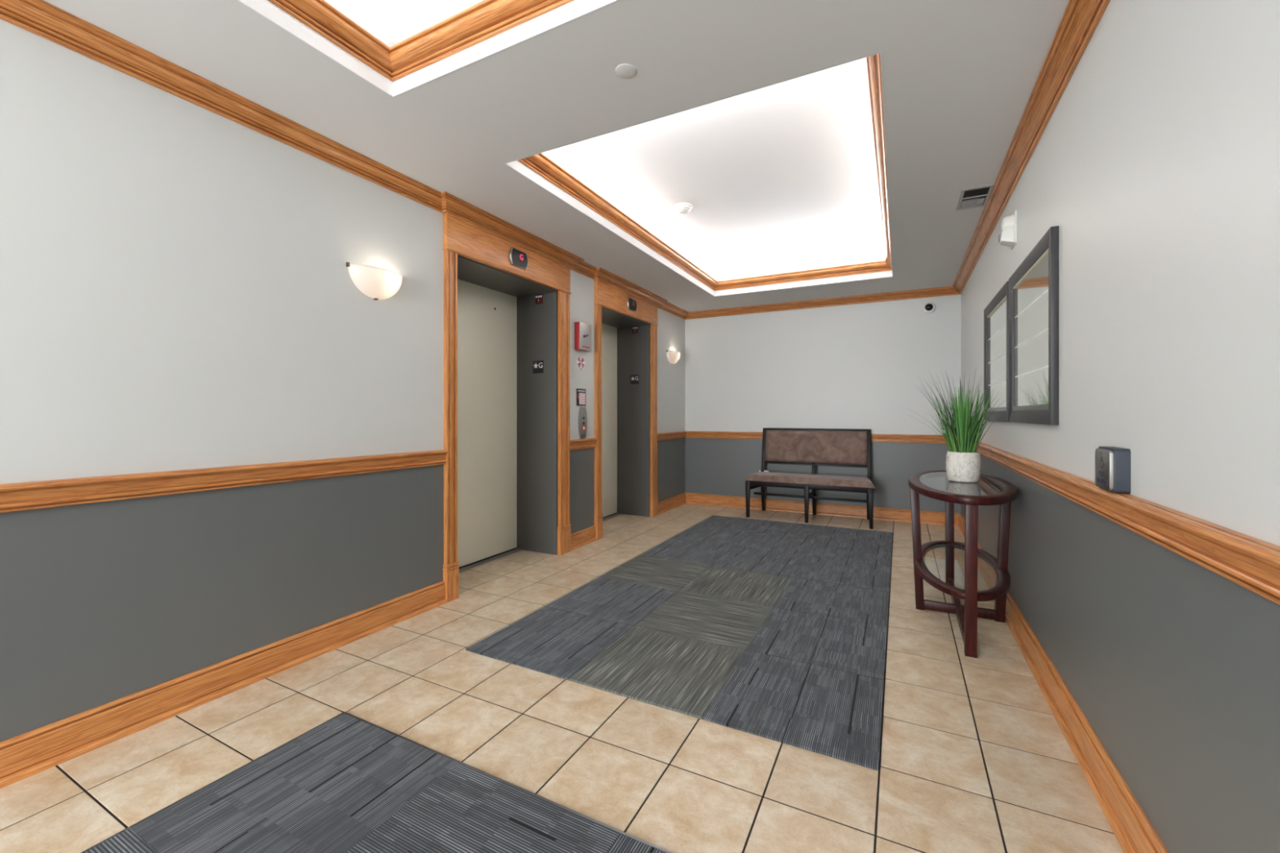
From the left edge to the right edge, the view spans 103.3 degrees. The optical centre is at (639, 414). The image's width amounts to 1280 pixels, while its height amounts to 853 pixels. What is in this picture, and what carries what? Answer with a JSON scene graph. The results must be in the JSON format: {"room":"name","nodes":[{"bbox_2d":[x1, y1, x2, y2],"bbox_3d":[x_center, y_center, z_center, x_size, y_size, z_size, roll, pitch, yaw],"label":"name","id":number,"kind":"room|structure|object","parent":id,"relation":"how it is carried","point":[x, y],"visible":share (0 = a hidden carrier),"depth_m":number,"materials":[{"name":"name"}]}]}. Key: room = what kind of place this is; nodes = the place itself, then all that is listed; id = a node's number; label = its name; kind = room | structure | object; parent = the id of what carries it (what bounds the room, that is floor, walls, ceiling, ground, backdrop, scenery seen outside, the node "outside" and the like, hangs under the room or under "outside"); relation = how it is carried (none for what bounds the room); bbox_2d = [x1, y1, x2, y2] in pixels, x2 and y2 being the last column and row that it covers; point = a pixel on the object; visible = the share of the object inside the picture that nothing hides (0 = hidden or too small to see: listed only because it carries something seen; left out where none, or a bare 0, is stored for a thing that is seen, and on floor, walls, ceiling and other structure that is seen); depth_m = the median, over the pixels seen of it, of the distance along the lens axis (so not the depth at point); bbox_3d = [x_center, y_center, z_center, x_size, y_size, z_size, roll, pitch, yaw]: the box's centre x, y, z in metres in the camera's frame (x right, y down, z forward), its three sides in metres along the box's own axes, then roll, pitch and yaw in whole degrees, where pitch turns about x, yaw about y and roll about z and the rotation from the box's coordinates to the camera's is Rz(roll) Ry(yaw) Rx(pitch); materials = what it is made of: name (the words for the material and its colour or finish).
{"room":"elevator lobby","nodes":[
{"label":"elevator lobby","id":0,"kind":"room"},
{"bbox_2d":[0,18,684,742],"bbox_3d":[-1.497,-0.079,2.624,0.120,2.440,9.108,0,0,27],"label":"wall","id":1,"kind":"structure","parent":0,"point":[178,291],"depth_m":1.98,"materials":[{"name":"paint"}]},
{"bbox_2d":[0,449,448,512],"bbox_3d":[-2.316,0.260,0.859,0.038,0.088,4.980,0,0,27],"label":"trim","id":2,"kind":"structure","parent":1,"relation":"attached to","point":[19,496],"depth_m":1.95,"materials":[{"name":"brown wood"}]},
{"bbox_2d":[0,492,686,789],"bbox_3d":[-1.428,1.077,2.588,0.035,0.128,8.868,0,0,27],"label":"baseboard","id":3,"kind":"structure","parent":1,"relation":"attached to","point":[24,756],"depth_m":1.98,"materials":[{"name":"brown wood"}]},
{"bbox_2d":[0,0,688,319],"bbox_3d":[-1.393,-1.260,2.570,0.114,0.078,8.868,0,0,27],"label":"trim","id":4,"kind":"structure","parent":1,"relation":"attached to","point":[41,18],"depth_m":2.14,"materials":[{"name":"brown wood"}]},
{"bbox_2d":[346,262,402,300],"bbox_3d":[-1.360,-0.683,2.653,0.096,0.158,0.312,0,0,27],"label":"wall sconce","id":5,"kind":"object","parent":1,"relation":"attached to","point":[376,283],"visible":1,"depth_m":2.60,"materials":[{"name":"white glass"}]},
{"bbox_2d":[442,212,571,602],"bbox_3d":[-1.085,-0.042,3.744,0.498,2.378,1.303,0,0,27],"label":"door","id":6,"kind":"structure","parent":1,"relation":"in","point":[501,425],"depth_m":4.03,"materials":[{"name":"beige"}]},
{"bbox_2d":[508,247,528,270],"bbox_3d":[-0.868,-1.116,3.628,0.018,0.122,0.190,0,0,27],"label":"indicator","id":7,"kind":"object","parent":6,"relation":"attached to","point":[517,258],"visible":1,"depth_m":3.61,"materials":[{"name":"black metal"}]},
{"bbox_2d":[533,360,543,373],"bbox_3d":[-0.841,-0.390,4.178,0.108,0.104,0.004,0,0,27],"label":"floor plate","id":8,"kind":"object","parent":6,"relation":"attached to","point":[538,366],"visible":1,"depth_m":4.17,"materials":[{"name":"black plastic"}]},
{"bbox_2d":[535,293,542,304],"bbox_3d":[-0.833,-0.948,4.173,0.080,0.078,0.004,0,0,27],"label":"number plate","id":9,"kind":"object","parent":6,"relation":"attached to","point":[539,298],"visible":1,"depth_m":4.17,"materials":[{"name":"red"}]},
{"bbox_2d":[576,352,585,371],"bbox_3d":[-0.514,-0.451,4.403,0.002,0.164,0.132,0,0,27],"label":"firefighter emblem","id":10,"kind":"object","parent":1,"relation":"attached to","point":[580,362],"visible":1,"depth_m":4.40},
{"bbox_2d":[576,388,586,405],"bbox_3d":[-0.511,-0.147,4.404,0.007,0.148,0.140,0,0,27],"label":"notice","id":11,"kind":"object","parent":1,"relation":"attached to","point":[580,393],"visible":1,"depth_m":4.39,"materials":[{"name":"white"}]},
{"bbox_2d":[577,407,586,439],"bbox_3d":[-0.496,0.076,4.415,0.022,0.276,0.116,0,0,27],"label":"panel","id":12,"kind":"object","parent":1,"relation":"attached to","point":[582,422],"visible":1,"depth_m":4.40,"materials":[{"name":"silver metal"}]},
{"bbox_2d":[574,321,591,351],"bbox_3d":[-0.488,-0.669,4.385,0.065,0.236,0.184,0,0,27],"label":"box","id":13,"kind":"object","parent":1,"relation":"attached to","point":[583,331],"visible":1,"depth_m":4.34,"materials":[{"name":"red paint"}]},
{"bbox_2d":[569,438,597,450],"bbox_3d":[-0.496,0.260,4.399,0.038,0.088,0.422,0,0,27],"label":"trim","id":14,"kind":"structure","parent":1,"relation":"attached to","point":[575,444],"depth_m":4.39,"materials":[{"name":"brown wood"}]},
{"bbox_2d":[594,279,658,540],"bbox_3d":[-0.306,-0.042,5.260,0.498,2.378,1.298,0,0,27],"label":"door","id":15,"kind":"structure","parent":1,"relation":"in","point":[625,414],"depth_m":5.65,"materials":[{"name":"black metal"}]},
{"bbox_2d":[626,297,636,311],"bbox_3d":[-0.079,-1.116,5.162,0.018,0.122,0.190,0,0,27],"label":"indicator","id":16,"kind":"object","parent":15,"relation":"attached to","point":[631,303],"visible":1,"depth_m":5.15,"materials":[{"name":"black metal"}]},
{"bbox_2d":[630,374,639,384],"bbox_3d":[-0.060,-0.390,5.697,0.108,0.104,0.004,0,0,27],"label":"floor plate","id":17,"kind":"object","parent":15,"relation":"attached to","point":[634,379],"visible":1,"depth_m":5.70,"materials":[{"name":"black plastic"}]},
{"bbox_2d":[631,326,638,333],"bbox_3d":[-0.052,-0.948,5.692,0.080,0.078,0.004,0,0,27],"label":"number plate","id":18,"kind":"object","parent":15,"relation":"attached to","point":[634,329],"visible":1,"depth_m":5.70,"materials":[{"name":"red"}]},
{"bbox_2d":[657,431,686,440],"bbox_3d":[0.394,0.260,6.130,0.038,0.088,0.902,0,0,27],"label":"trim","id":19,"kind":"structure","parent":1,"relation":"attached to","point":[680,434],"depth_m":6.09,"materials":[{"name":"brown wood"}]},
{"bbox_2d":[666,350,679,364],"bbox_3d":[0.426,-0.683,6.128,0.096,0.158,0.312,0,0,27],"label":"wall sconce","id":20,"kind":"object","parent":1,"relation":"attached to","point":[673,356],"visible":1,"depth_m":6.06,"materials":[{"name":"white glass"}]},
{"bbox_2d":[44,0,1069,311],"bbox_3d":[-0.100,-1.488,1.905,3.023,0.381,8.868,0,0,27],"label":"ceiling","id":21,"kind":"structure","parent":0,"point":[755,116],"depth_m":2.22,"materials":[{"name":"paint"}]},
{"bbox_2d":[324,0,483,47],"bbox_3d":[-0.975,-1.526,0.189,2.165,0.305,3.695,0,0,27],"label":"tray","id":22,"kind":"object","parent":21,"relation":"on","point":[392,22],"depth_m":2.07,"materials":[{"name":"paint"}]},
{"bbox_2d":[268,0,573,81],"bbox_3d":[-0.975,-1.401,0.189,1.785,0.089,3.315,0,0,27],"label":"trim","id":23,"kind":"structure","parent":21,"relation":"attached to","point":[485,20],"depth_m":1.85,"materials":[{"name":"brown wood"}]},
{"bbox_2d":[615,63,636,78],"bbox_3d":[-0.053,-1.298,1.915,0.080,0.003,0.080,0,0,27],"label":"sprinkler cover","id":24,"kind":"object","parent":21,"relation":"attached to","point":[624,70],"visible":1,"depth_m":1.91,"materials":[{"name":"paint"}]},
{"bbox_2d":[672,202,693,214],"bbox_3d":[0.339,-1.612,3.997,0.156,0.054,0.156,0,0,27],"label":"smoke detector","id":25,"kind":"object","parent":21,"relation":"attached to","point":[682,208],"visible":1,"depth_m":3.96,"materials":[{"name":"white plastic"}]},
{"bbox_2d":[517,53,892,290],"bbox_3d":[0.842,-1.401,3.696,1.760,0.089,3.325,0,0,27],"label":"trim","id":26,"kind":"structure","parent":21,"relation":"attached to","point":[540,163],"depth_m":3.57,"materials":[{"name":"brown wood"}]},
{"bbox_2d":[955,183,994,210],"bbox_3d":[2.002,-1.296,3.030,0.156,0.006,0.330,0,0,27],"label":"ceiling vent","id":27,"kind":"object","parent":21,"relation":"in","point":[978,196],"visible":1,"depth_m":3.01,"materials":[{"name":"grey metal"}]},
{"bbox_2d":[0,502,1123,852],"bbox_3d":[-0.320,1.171,1.951,3.458,0.060,8.988,0,0,27],"label":"floor","id":28,"kind":"structure","parent":0,"point":[975,757],"depth_m":1.75,"materials":[{"name":"tile"}]},
{"bbox_2d":[80,711,671,852],"bbox_3d":[-0.867,1.136,0.442,1.816,0.009,2.404,0,0,27],"label":"floor mat","id":29,"kind":"object","parent":28,"relation":"on","point":[348,783],"visible":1,"depth_m":1.43,"materials":[{"name":"grey carpet"}]},
{"bbox_2d":[465,515,893,771],"bbox_3d":[0.790,1.136,3.643,1.804,0.009,3.627,0,0,27],"label":"floor mat","id":30,"kind":"object","parent":28,"relation":"on","point":[777,631],"visible":1,"depth_m":2.61,"materials":[{"name":"grey carpet"}]},
{"bbox_2d":[744,427,875,528],"bbox_3d":[1.857,0.652,5.523,1.308,0.978,0.557,0,0,27],"label":"upholstered bench","id":31,"kind":"object","parent":28,"relation":"on","point":[842,447],"visible":1,"depth_m":5.57,"materials":[{"name":"brown fabric"}]},
{"bbox_2d":[908,470,1017,657],"bbox_3d":[1.815,0.761,2.884,0.504,0.760,1.256,0,0,27],"label":"console table","id":32,"kind":"object","parent":28,"relation":"on","point":[934,484],"visible":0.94,"depth_m":2.73,"materials":[{"name":"brown wood"}]},
{"bbox_2d":[906,369,1009,482],"bbox_3d":[1.807,0.049,2.845,0.539,0.665,0.642,0,0,6],"label":"potted grass","id":33,"kind":"object","parent":32,"relation":"on","point":[963,464],"depth_m":2.84,"materials":[{"name":"plant"}]},
{"bbox_2d":[946,451,981,482],"bbox_3d":[1.847,0.298,2.890,0.172,0.166,0.172,0,0,27],"label":"pot","id":34,"kind":"object","parent":33,"relation":"attached to","point":[961,466],"depth_m":2.83,"materials":[{"name":"ceramic"}]},
{"bbox_2d":[913,540,1010,601],"bbox_3d":[1.815,0.863,2.884,0.452,0.032,1.132,0,0,27],"label":"shelf","id":35,"kind":"object","parent":32,"relation":"attached to","point":[1002,585],"depth_m":2.68,"materials":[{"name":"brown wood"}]},
{"bbox_2d":[684,294,960,513],"bbox_3d":[1.955,-0.079,5.902,3.023,2.440,0.120,0,0,27],"label":"wall","id":36,"kind":"structure","parent":0,"point":[857,366],"depth_m":5.76,"materials":[{"name":"paint"}]},
{"bbox_2d":[685,431,949,444],"bbox_3d":[1.919,0.260,5.832,3.023,0.088,0.038,0,0,27],"label":"trim","id":37,"kind":"structure","parent":36,"relation":"attached to","point":[911,438],"depth_m":5.50,"materials":[{"name":"brown wood"}]},
{"bbox_2d":[685,493,959,526],"bbox_3d":[1.919,1.077,5.833,3.023,0.128,0.035,0,0,27],"label":"baseboard","id":38,"kind":"structure","parent":36,"relation":"attached to","point":[822,508],"depth_m":5.74,"materials":[{"name":"brown wood"}]},
{"bbox_2d":[685,285,959,319],"bbox_3d":[1.909,-1.260,5.813,3.023,0.078,0.080,0,0,27],"label":"trim","id":39,"kind":"structure","parent":36,"relation":"attached to","point":[944,291],"depth_m":5.70,"materials":[{"name":"brown wood"}]},
{"bbox_2d":[922,301,935,313],"bbox_3d":[3.003,-1.111,5.257,0.124,0.124,0.069,0,0,27],"label":"security camera","id":40,"kind":"object","parent":36,"relation":"attached to","point":[929,307],"visible":1,"depth_m":5.25,"materials":[{"name":"white plastic"}]},
{"bbox_2d":[960,0,1279,852],"bbox_3d":[1.298,-0.079,1.187,0.120,2.440,9.108,0,0,27],"label":"wall","id":41,"kind":"structure","parent":0,"point":[1156,166],"depth_m":1.18,"materials":[{"name":"paint"}]},
{"bbox_2d":[983,280,1008,422],"bbox_3d":[2.241,-0.347,3.181,0.026,0.780,0.873,0,0,27],"label":"framed mirror","id":42,"kind":"object","parent":41,"relation":"attached to","point":[996,313],"visible":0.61,"depth_m":3.19,"materials":[{"name":"beige mirror"}]},
{"bbox_2d":[998,210,1017,248],"bbox_3d":[2.001,-0.999,2.760,0.068,0.172,0.128,0,0,27],"label":"fire alarm strobe","id":43,"kind":"object","parent":41,"relation":"attached to","point":[1008,236],"visible":1,"depth_m":2.72,"materials":[{"name":"white plastic"}]},
{"bbox_2d":[952,0,1110,294],"bbox_3d":[1.209,-1.260,1.232,0.080,0.078,8.868,0,0,27],"label":"trim","id":44,"kind":"structure","parent":41,"relation":"attached to","point":[1080,20],"depth_m":2.08,"materials":[{"name":"brown wood"}]},
{"bbox_2d":[1008,225,1058,425],"bbox_3d":[1.823,-0.347,2.368,0.026,0.780,0.870,0,0,27],"label":"framed mirror","id":45,"kind":"object","parent":41,"relation":"attached to","point":[1033,286],"visible":1,"depth_m":2.27,"materials":[{"name":"beige mirror"}]},
{"bbox_2d":[957,513,1168,852],"bbox_3d":[1.229,1.077,1.222,0.035,0.128,8.868,0,0,27],"label":"baseboard","id":46,"kind":"structure","parent":41,"relation":"attached to","point":[1131,828],"depth_m":1.64,"materials":[{"name":"brown wood"}]},
{"bbox_2d":[1094,446,1130,493],"bbox_3d":[1.330,0.155,1.428,0.043,0.122,0.128,0,0,27],"label":"button","id":47,"kind":"object","parent":41,"relation":"attached to","point":[1112,464],"visible":1,"depth_m":1.38,"materials":[{"name":"grey metal"}]},
{"bbox_2d":[968,441,1279,604],"bbox_3d":[1.228,0.260,1.223,0.038,0.088,8.868,0,0,27],"label":"trim","id":48,"kind":"structure","parent":41,"relation":"attached to","point":[1253,563],"depth_m":1.09,"materials":[{"name":"brown wood"}]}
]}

